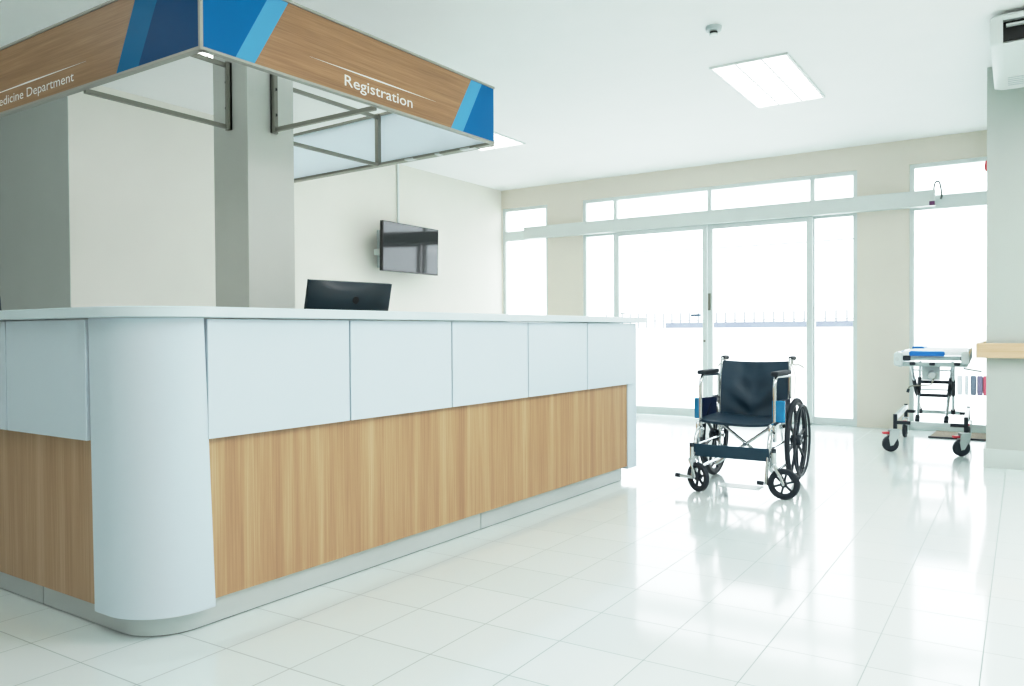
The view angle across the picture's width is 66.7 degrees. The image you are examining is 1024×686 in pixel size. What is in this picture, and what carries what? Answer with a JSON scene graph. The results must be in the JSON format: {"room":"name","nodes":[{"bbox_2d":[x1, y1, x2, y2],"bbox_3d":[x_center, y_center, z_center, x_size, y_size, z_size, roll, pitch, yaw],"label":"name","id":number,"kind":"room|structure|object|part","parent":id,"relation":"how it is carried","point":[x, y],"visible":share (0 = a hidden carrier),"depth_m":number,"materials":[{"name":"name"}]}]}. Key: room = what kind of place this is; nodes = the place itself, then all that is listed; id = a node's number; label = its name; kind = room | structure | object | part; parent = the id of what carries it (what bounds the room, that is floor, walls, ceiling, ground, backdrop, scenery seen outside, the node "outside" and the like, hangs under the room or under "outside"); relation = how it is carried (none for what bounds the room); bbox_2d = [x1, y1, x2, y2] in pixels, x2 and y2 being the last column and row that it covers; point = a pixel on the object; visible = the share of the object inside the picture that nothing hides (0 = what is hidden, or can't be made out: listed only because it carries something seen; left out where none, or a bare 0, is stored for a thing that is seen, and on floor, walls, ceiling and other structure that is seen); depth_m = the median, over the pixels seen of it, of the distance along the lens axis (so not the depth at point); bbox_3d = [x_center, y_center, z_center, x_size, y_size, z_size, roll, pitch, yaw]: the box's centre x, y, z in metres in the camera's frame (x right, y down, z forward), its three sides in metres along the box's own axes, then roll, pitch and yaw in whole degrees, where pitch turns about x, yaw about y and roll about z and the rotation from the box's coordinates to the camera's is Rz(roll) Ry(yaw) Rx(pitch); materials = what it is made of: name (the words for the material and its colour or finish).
{"room":"hospital interior","nodes":[
{"label":"hospital interior","id":0,"kind":"room"},
{"bbox_2d":[0,96,70,309],"bbox_3d":[-5.011,-0.555,7.287,3.620,3.150,0.144,0,1,33],"label":"column","id":1,"kind":"structure","parent":0,"point":[35,273],"depth_m":6.52,"materials":[{"name":"grey paint"}]},
{"bbox_2d":[213,0,294,308],"bbox_3d":[-1.540,-0.536,4.673,0.310,3.150,0.337,0,1,33],"label":"column","id":2,"kind":"structure","parent":0,"point":[254,166],"depth_m":4.55,"materials":[{"name":"paint"}]},
{"bbox_2d":[0,0,494,182],"bbox_3d":[-1.797,-1.430,4.926,2.777,0.388,2.238,0,1,33],"label":"canopy","id":3,"kind":"object","parent":2,"relation":"attached to","point":[434,109],"visible":0.98,"depth_m":3.99,"materials":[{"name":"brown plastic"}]},
{"bbox_3d":[-2.436,-1.597,4.022,2.700,0.012,0.032,0,1,33],"label":"edge trim","id":4,"kind":"part","parent":3,"relation":"part of","materials":[{"name":"metal"}]},
{"bbox_3d":[-2.434,-1.249,4.028,2.700,0.012,0.032,0,1,33],"label":"edge trim","id":5,"kind":"part","parent":3,"relation":"part of","materials":[{"name":"metal"}]},
{"bbox_3d":[-1.313,-1.418,3.279,0.014,0.365,0.014,0,1,33],"label":"corner trim","id":6,"kind":"part","parent":3,"relation":"part of","materials":[{"name":"metal"}]},
{"bbox_3d":[-0.720,-1.260,4.131,0.032,0.012,2.075,0,1,35],"label":"edge trim","id":7,"kind":"part","parent":3,"relation":"part of","materials":[{"name":"metal"}]},
{"bbox_3d":[-0.722,-1.609,4.126,0.032,0.012,2.075,0,1,35],"label":"edge trim","id":8,"kind":"part","parent":3,"relation":"part of","materials":[{"name":"metal"}]},
{"bbox_3d":[-1.058,-1.456,5.675,2.296,0.367,0.060,0,1,36],"label":"rail","id":9,"kind":"part","parent":3,"relation":"part of","materials":[{"name":"metal"}]},
{"bbox_2d":[68,86,501,313],"bbox_3d":[-1.904,-0.598,8.856,0.150,3.150,6.170,0,1,33],"label":"wall","id":10,"kind":"structure","parent":0,"point":[142,200],"depth_m":7.18,"materials":[{"name":"beige paint"}]},
{"bbox_2d":[397,164,399,222],"bbox_3d":[-1.386,-1.710,9.482,0.020,0.950,0.030,0,1,33],"label":"cable conduit","id":11,"kind":"object","parent":10,"relation":"attached to","point":[398,217],"visible":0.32,"depth_m":9.47,"materials":[{"name":"white plastic"}]},
{"bbox_2d":[374,220,437,275],"bbox_3d":[-1.301,-1.119,9.355,0.304,0.571,1.051,0,1,33],"label":"television","id":12,"kind":"object","parent":10,"relation":"attached to","point":[403,248],"visible":1,"depth_m":9.20,"materials":[{"name":"grey plastic"}]},
{"bbox_2d":[0,414,1023,685],"bbox_3d":[-0.851,1.087,4.540,13.600,0.100,12.620,0,1,33],"label":"floor","id":13,"kind":"structure","parent":0,"point":[904,566],"depth_m":3.20,"materials":[{"name":"tile"}]},
{"bbox_2d":[0,318,636,636],"bbox_3d":[-1.440,0.454,5.100,3.197,1.156,3.874,0,1,33],"label":"reception desk","id":14,"kind":"object","parent":13,"relation":"on","point":[159,476],"depth_m":3.19,"materials":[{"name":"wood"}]},
{"bbox_3d":[-2.326,0.134,3.372,0.606,0.446,0.024,0,1,33],"label":"panel","id":15,"kind":"part","parent":14,"relation":"part of","materials":[{"name":"white laminate"}]},
{"bbox_3d":[-2.851,1.000,3.798,2.271,0.111,0.020,0,1,33],"label":"kick plate","id":16,"kind":"part","parent":14,"relation":"part of","materials":[{"name":"metal"}]},
{"bbox_3d":[-2.668,0.635,3.647,2.740,0.668,0.035,0,1,33],"label":"wood panel","id":17,"kind":"part","parent":14,"relation":"part of","materials":[{"name":"brown wood"}]},
{"bbox_3d":[-1.812,0.136,3.034,0.606,0.446,0.024,0,1,33],"label":"panel","id":18,"kind":"part","parent":14,"relation":"part of","materials":[{"name":"white laminate"}]},
{"bbox_3d":[-1.325,0.446,2.831,0.444,1.074,0.148,0,1,-3],"label":"corner panel","id":19,"kind":"part","parent":14,"relation":"part of","materials":[{"name":"white laminate"}]},
{"bbox_3d":[-0.863,0.993,3.482,2.078,0.111,0.651,-1,1,-34],"label":"kick plate","id":20,"kind":"part","parent":14,"relation":"part of","materials":[{"name":"metal"}]},
{"bbox_3d":[-0.928,0.127,3.159,0.024,0.443,0.699,0,1,35],"label":"panel","id":21,"kind":"part","parent":14,"relation":"part of","materials":[{"name":"white laminate"}]},
{"bbox_2d":[0,306,646,322],"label":"countertop","id":22,"kind":"structure","parent":14,"relation":"on","point":[206,312],"depth_m":3.13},
{"bbox_3d":[-0.522,0.116,3.739,0.024,0.443,0.699,0,1,35],"label":"panel","id":23,"kind":"part","parent":14,"relation":"part of","materials":[{"name":"white laminate"}]},
{"bbox_3d":[-0.158,0.604,4.321,0.035,0.657,3.442,0,1,35],"label":"wood panel","id":24,"kind":"part","parent":14,"relation":"part of","materials":[{"name":"brown wood"}]},
{"bbox_3d":[-0.116,0.105,4.318,0.024,0.443,0.699,0,1,35],"label":"panel","id":25,"kind":"part","parent":14,"relation":"part of","materials":[{"name":"white laminate"}]},
{"bbox_3d":[0.308,0.963,5.024,0.020,0.111,1.698,0,1,35],"label":"kick plate","id":26,"kind":"part","parent":14,"relation":"part of","materials":[{"name":"metal"}]},
{"bbox_3d":[0.290,0.094,4.898,0.024,0.443,0.699,0,1,35],"label":"panel","id":27,"kind":"part","parent":14,"relation":"part of","materials":[{"name":"white laminate"}]},
{"bbox_3d":[0.696,0.083,5.478,0.024,0.443,0.699,0,1,35],"label":"panel","id":28,"kind":"part","parent":14,"relation":"part of","materials":[{"name":"white laminate"}]},
{"bbox_3d":[0.652,0.389,5.945,0.584,1.071,0.145,0,1,35],"label":"panel","id":29,"kind":"part","parent":14,"relation":"part of","materials":[{"name":"white laminate"}]},
{"bbox_2d":[675,355,810,499],"bbox_3d":[1.710,0.553,5.545,0.826,0.906,1.094,0,1,32],"label":"wheelchair","id":30,"kind":"object","parent":13,"relation":"on","point":[749,394],"visible":1,"depth_m":5.62,"materials":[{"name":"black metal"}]},
{"bbox_3d":[1.254,0.854,5.356,0.008,0.145,0.100,0,1,32],"label":"foot plate","id":31,"kind":"part","parent":30,"relation":"part of","materials":[{"name":"grey plastic"}]},
{"bbox_3d":[1.467,0.446,5.775,0.025,0.457,0.414,0,1,34],"label":"armrest","id":32,"kind":"part","parent":30,"relation":"part of","materials":[{"name":"silver metal"}]},
{"bbox_3d":[1.458,0.504,5.717,0.041,0.803,0.843,0,1,32],"label":"frame","id":33,"kind":"part","parent":30,"relation":"part of","materials":[{"name":"silver metal"}]},
{"bbox_3d":[1.678,0.554,5.608,0.537,0.051,0.432,0,1,32],"label":"seat","id":34,"kind":"part","parent":30,"relation":"part of","materials":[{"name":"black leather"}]},
{"bbox_3d":[1.500,0.941,5.110,0.268,0.006,0.125,0,1,32],"label":"foot plate","id":35,"kind":"part","parent":30,"relation":"part of","materials":[{"name":"grey plastic"}]},
{"bbox_3d":[1.814,0.342,5.821,0.496,0.421,0.114,0,1,32],"label":"backrest","id":36,"kind":"part","parent":30,"relation":"part of","materials":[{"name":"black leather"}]},
{"bbox_3d":[1.880,0.506,5.447,0.076,0.803,0.848,0,1,28],"label":"frame","id":37,"kind":"part","parent":30,"relation":"part of","materials":[{"name":"silver metal"}]},
{"bbox_3d":[1.909,0.447,5.496,0.025,0.457,0.414,0,1,35],"label":"armrest","id":38,"kind":"part","parent":30,"relation":"part of","materials":[{"name":"silver metal"}]},
{"bbox_3d":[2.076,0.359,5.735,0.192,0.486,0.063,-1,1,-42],"label":"brake lever","id":39,"kind":"part","parent":30,"relation":"part of","materials":[{"name":"metal"}]},
{"bbox_2d":[882,345,981,455],"bbox_3d":[4.047,0.496,7.447,0.770,0.935,1.925,0,1,31],"label":"stretcher","id":40,"kind":"object","parent":13,"relation":"on","point":[930,371],"visible":1,"depth_m":6.91,"materials":[{"name":"white paint"}]},
{"bbox_3d":[3.486,0.704,6.964,0.139,0.130,0.033,0,1,31],"label":"corner post","id":41,"kind":"part","parent":40,"relation":"part of","materials":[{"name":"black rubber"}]},
{"bbox_3d":[4.062,0.686,7.913,0.139,0.130,0.033,0,1,31],"label":"corner post","id":42,"kind":"part","parent":40,"relation":"part of","materials":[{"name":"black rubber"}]},
{"bbox_3d":[3.817,0.436,7.355,0.026,0.513,0.815,0,1,33],"label":"scissor leg","id":43,"kind":"part","parent":40,"relation":"part of","materials":[{"name":"silver metal"}]},
{"bbox_3d":[3.814,0.437,7.298,0.026,0.513,0.795,0,1,29],"label":"scissor leg","id":44,"kind":"part","parent":40,"relation":"part of","materials":[{"name":"silver metal"}]},
{"bbox_3d":[3.534,0.352,6.723,0.210,0.104,0.023,0,1,14],"label":"crank handle","id":45,"kind":"part","parent":40,"relation":"part of","materials":[{"name":"metal"}]},
{"bbox_3d":[3.631,0.254,6.750,0.140,0.135,0.020,0,1,31],"label":"crank plate","id":46,"kind":"part","parent":40,"relation":"part of","materials":[{"name":"grey plastic"}]},
{"bbox_3d":[3.974,0.684,7.340,0.586,0.087,1.130,0,1,31],"label":"frame","id":47,"kind":"part","parent":40,"relation":"part of","materials":[{"name":"white paint"}]},
{"bbox_3d":[3.946,0.437,7.276,0.308,0.014,0.014,0,1,31],"label":"tie rod","id":48,"kind":"part","parent":40,"relation":"part of","materials":[{"name":"silver metal"}]},
{"bbox_3d":[4.075,0.146,7.450,0.524,0.090,1.880,0,1,31],"label":"bed frame","id":49,"kind":"part","parent":40,"relation":"part of","materials":[{"name":"white metal"}]},
{"bbox_3d":[4.072,0.075,7.421,0.485,0.033,1.850,0,1,31],"label":"mattress","id":50,"kind":"part","parent":40,"relation":"part of","materials":[{"name":"fabric"}]},
{"bbox_3d":[4.028,0.438,7.168,0.026,0.513,0.795,0,1,33],"label":"scissor leg","id":51,"kind":"part","parent":40,"relation":"part of","materials":[{"name":"silver metal"}]},
{"bbox_3d":[4.078,0.437,7.196,0.026,0.513,0.815,0,1,30],"label":"scissor leg","id":52,"kind":"part","parent":40,"relation":"part of","materials":[{"name":"silver metal"}]},
{"bbox_3d":[3.868,0.706,6.732,0.135,0.130,0.033,0,1,31],"label":"corner post","id":53,"kind":"part","parent":40,"relation":"part of","materials":[{"name":"black rubber"}]},
{"bbox_3d":[4.262,0.098,7.242,0.020,0.135,1.420,0,1,31],"label":"rail","id":54,"kind":"part","parent":40,"relation":"part of","materials":[{"name":"silver metal"}]},
{"bbox_3d":[3.891,0.229,6.580,0.155,0.041,0.014,0,1,0],"label":"release lever","id":55,"kind":"part","parent":40,"relation":"part of","materials":[{"name":"silver metal"}]},
{"bbox_2d":[928,431,985,440],"bbox_3d":[4.579,0.945,7.944,0.538,0.015,0.565,0,1,33],"label":"door mat","id":56,"kind":"object","parent":13,"relation":"on","point":[937,434],"visible":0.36,"depth_m":7.92,"materials":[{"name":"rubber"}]},
{"bbox_3d":[-1.601,0.662,5.145,2.880,0.740,3.380,0,1,33],"label":"desk","id":57,"kind":"object","parent":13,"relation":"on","visible":0},
{"bbox_2d":[304,279,391,310],"bbox_3d":[-0.928,-0.030,4.507,0.190,0.654,0.580,0,1,41],"label":"computer monitor","id":58,"kind":"object","parent":57,"relation":"on","point":[320,294],"visible":0.52,"depth_m":4.45,"materials":[{"name":"black plastic"}]},
{"bbox_2d":[0,0,1023,190],"bbox_3d":[-0.875,-2.163,4.483,13.800,0.100,12.800,0,1,33],"label":"ceiling","id":59,"kind":"structure","parent":0,"point":[592,89],"depth_m":6.16,"materials":[{"name":"paint"}]},
{"bbox_2d":[198,52,212,57],"bbox_3d":[-2.147,-2.112,5.462,0.600,0.016,0.600,0,1,33],"label":"recessed light","id":60,"kind":"object","parent":59,"relation":"in","point":[201,53],"visible":0.02,"depth_m":5.72,"materials":[{"name":"white plastic"}]},
{"bbox_2d":[478,131,525,150],"bbox_3d":[-0.456,-2.162,8.097,0.593,0.016,1.300,0,1,33],"label":"recessed light","id":61,"kind":"object","parent":59,"relation":"in","point":[501,141],"visible":0.27,"depth_m":8.44,"materials":[{"name":"white plastic"}]},
{"bbox_2d":[480,134,520,149],"bbox_3d":[-0.456,-2.167,8.096,0.557,0.003,1.264,0,1,33],"label":"diffuser","id":62,"kind":"object","parent":61,"relation":"attached to","point":[501,141],"depth_m":8.44,"materials":[{"name":"white plastic"}]},
{"bbox_2d":[705,24,721,36],"bbox_3d":[1.363,-2.107,5.263,0.107,0.062,0.107,0,1,33],"label":"smoke detector","id":63,"kind":"object","parent":59,"relation":"attached to","point":[712,29],"visible":1,"depth_m":5.24,"materials":[{"name":"grey plastic"}]},
{"bbox_2d":[709,52,824,108],"bbox_3d":[2.147,-2.153,6.458,0.593,0.016,1.310,0,1,33],"label":"recessed light","id":64,"kind":"object","parent":59,"relation":"in","point":[776,79],"visible":1,"depth_m":6.39,"materials":[{"name":"white plastic"}]},
{"bbox_2d":[990,10,1023,89],"bbox_3d":[3.993,-2.009,5.191,1.338,0.242,1.255,0,1,33],"label":"air conditioner","id":65,"kind":"object","parent":59,"relation":"hanging from","point":[1006,30],"visible":1,"depth_m":5.15,"materials":[{"name":"white plastic"}]},
{"bbox_3d":[3.463,-2.011,5.539,0.070,0.242,1.255,0,1,33],"label":"panel","id":66,"kind":"part","parent":65,"relation":"part of","materials":[{"name":"white plastic"}]},
{"bbox_2d":[1003,19,1023,41],"bbox_3d":[3.730,-2.043,4.791,1.198,0.127,0.028,0,1,33],"label":"grille","id":67,"kind":"object","parent":65,"relation":"attached to","point":[1011,33],"depth_m":5.08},
{"bbox_3d":[3.993,-2.009,5.191,1.198,0.242,1.255,0,1,33],"label":"casing","id":68,"kind":"part","parent":65,"relation":"part of","materials":[{"name":"white plastic"}]},
{"bbox_2d":[501,130,986,428],"bbox_3d":[2.395,-0.637,9.812,6.285,3.150,0.150,0,1,33],"label":"wall","id":69,"kind":"structure","parent":0,"point":[883,237],"depth_m":8.70,"materials":[{"name":"beige paint"}]},
{"bbox_2d":[503,205,547,314],"bbox_3d":[0.215,-0.513,11.229,0.772,2.885,0.060,0,1,33],"label":"window","id":70,"kind":"structure","parent":69,"relation":"in","point":[512,236],"depth_m":11.36,"materials":[{"name":"metal"}]},
{"bbox_2d":[583,170,856,426],"bbox_3d":[2.433,-0.504,9.721,3.480,2.885,0.145,0,1,33],"label":"door frame","id":71,"kind":"structure","parent":69,"relation":"in","point":[707,230],"depth_m":9.64,"materials":[{"name":"metal"}]},
{"bbox_3d":[2.447,-0.510,9.658,0.031,0.210,0.016,0,1,33],"label":"lock plate","id":72,"kind":"part","parent":71,"relation":"part of","materials":[{"name":"metal"}]},
{"bbox_2d":[524,189,935,239],"bbox_3d":[2.342,-1.549,9.673,5.145,0.167,0.108,0,1,33],"label":"trim","id":73,"kind":"structure","parent":69,"relation":"attached to","point":[913,199],"depth_m":9.33,"materials":[{"name":"metal"}]},
{"bbox_2d":[933,181,942,198],"bbox_3d":[4.528,-1.627,8.275,0.091,0.188,0.091,0,1,33],"label":"cable","id":74,"kind":"object","parent":69,"relation":"attached to","point":[939,182],"visible":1,"depth_m":8.23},
{"bbox_2d":[909,156,986,432],"bbox_3d":[4.680,-0.496,8.296,0.790,2.885,0.060,0,1,33],"label":"window","id":75,"kind":"structure","parent":69,"relation":"in","point":[979,198],"depth_m":8.39,"materials":[{"name":"metal"}]},
{"bbox_2d":[986,67,1023,450],"bbox_3d":[6.011,-0.603,6.092,3.845,3.150,2.400,0,1,33],"label":"wall","id":76,"kind":"structure","parent":0,"point":[1005,108],"depth_m":6.08,"materials":[{"name":"grey paint"}]},
{"bbox_2d":[976,340,1023,357],"bbox_3d":[5.815,0.049,5.950,3.812,0.117,2.072,0,1,33],"label":"handrail","id":77,"kind":"object","parent":76,"relation":"attached to","point":[983,349],"visible":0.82,"depth_m":6.04,"materials":[{"name":"brown wood"}]},
{"bbox_2d":[983,442,1023,470],"bbox_3d":[5.966,0.898,6.049,3.863,0.150,2.268,0,1,33],"label":"baseboard","id":78,"kind":"structure","parent":76,"relation":"attached to","point":[992,458],"depth_m":6.09,"materials":[{"name":"paint"}]},
{"label":"outside","id":79,"kind":"structure","parent":0,"visible":0},
{"bbox_2d":[636,378,985,424],"bbox_3d":[14.937,0.600,31.853,70.000,0.100,50.380,0,1,33],"label":"ground","id":80,"kind":"structure","parent":79,"point":[832,400],"depth_m":12.61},
{"bbox_2d":[636,326,985,387],"bbox_3d":[5.211,0.247,17.043,50.000,1.170,0.200,0,1,33],"label":"wall","id":81,"kind":"structure","parent":80,"relation":"on","point":[661,353],"depth_m":16.63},
{"bbox_2d":[606,310,852,327],"bbox_3d":[4.827,-0.515,17.273,6.300,0.350,0.065,0,1,33],"label":"fence","id":82,"kind":"object","parent":81,"relation":"on","point":[783,323],"visible":0.7,"depth_m":16.98,"materials":[{"name":"metal"}]},
{"bbox_3d":[4.834,-0.510,17.283,6.300,0.020,0.040,0,1,33],"label":"rail","id":83,"kind":"part","parent":82,"relation":"part of","materials":[{"name":"metal"}]},
{"bbox_3d":[5.510,-0.399,16.811,4.650,0.125,0.040,0,1,33],"label":"kick panel","id":84,"kind":"part","parent":82,"relation":"part of","materials":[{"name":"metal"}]},
{"bbox_2d":[957,375,962,394],"bbox_3d":[7.598,0.713,13.211,0.080,0.325,0.080,0,1,33],"label":"bollard","id":85,"kind":"object","parent":80,"relation":"on","point":[959,377],"visible":1,"depth_m":13.18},
{"bbox_2d":[965,376,967,394],"bbox_3d":[7.681,0.713,13.156,0.050,0.325,0.050,0,1,33],"label":"bollard","id":86,"kind":"object","parent":80,"relation":"on","point":[966,377],"visible":1,"depth_m":13.14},
{"bbox_2d":[970,376,976,394],"bbox_3d":[7.765,0.714,13.101,0.088,0.325,0.088,0,1,33],"label":"bollard","id":87,"kind":"object","parent":80,"relation":"on","point":[973,380],"visible":1,"depth_m":13.07,"materials":[{"name":"stone"}]},
{"bbox_2d":[977,376,982,394],"bbox_3d":[7.843,0.714,13.050,0.088,0.325,0.088,0,1,33],"label":"bollard","id":88,"kind":"object","parent":80,"relation":"on","point":[979,378],"visible":1,"depth_m":13.02,"materials":[{"name":"stone"}]},
{"bbox_2d":[983,376,985,395],"bbox_3d":[7.911,0.714,13.005,0.074,0.325,0.074,0,1,33],"label":"bollard","id":89,"kind":"object","parent":80,"relation":"on","point":[984,377],"visible":0.68,"depth_m":12.99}
]}

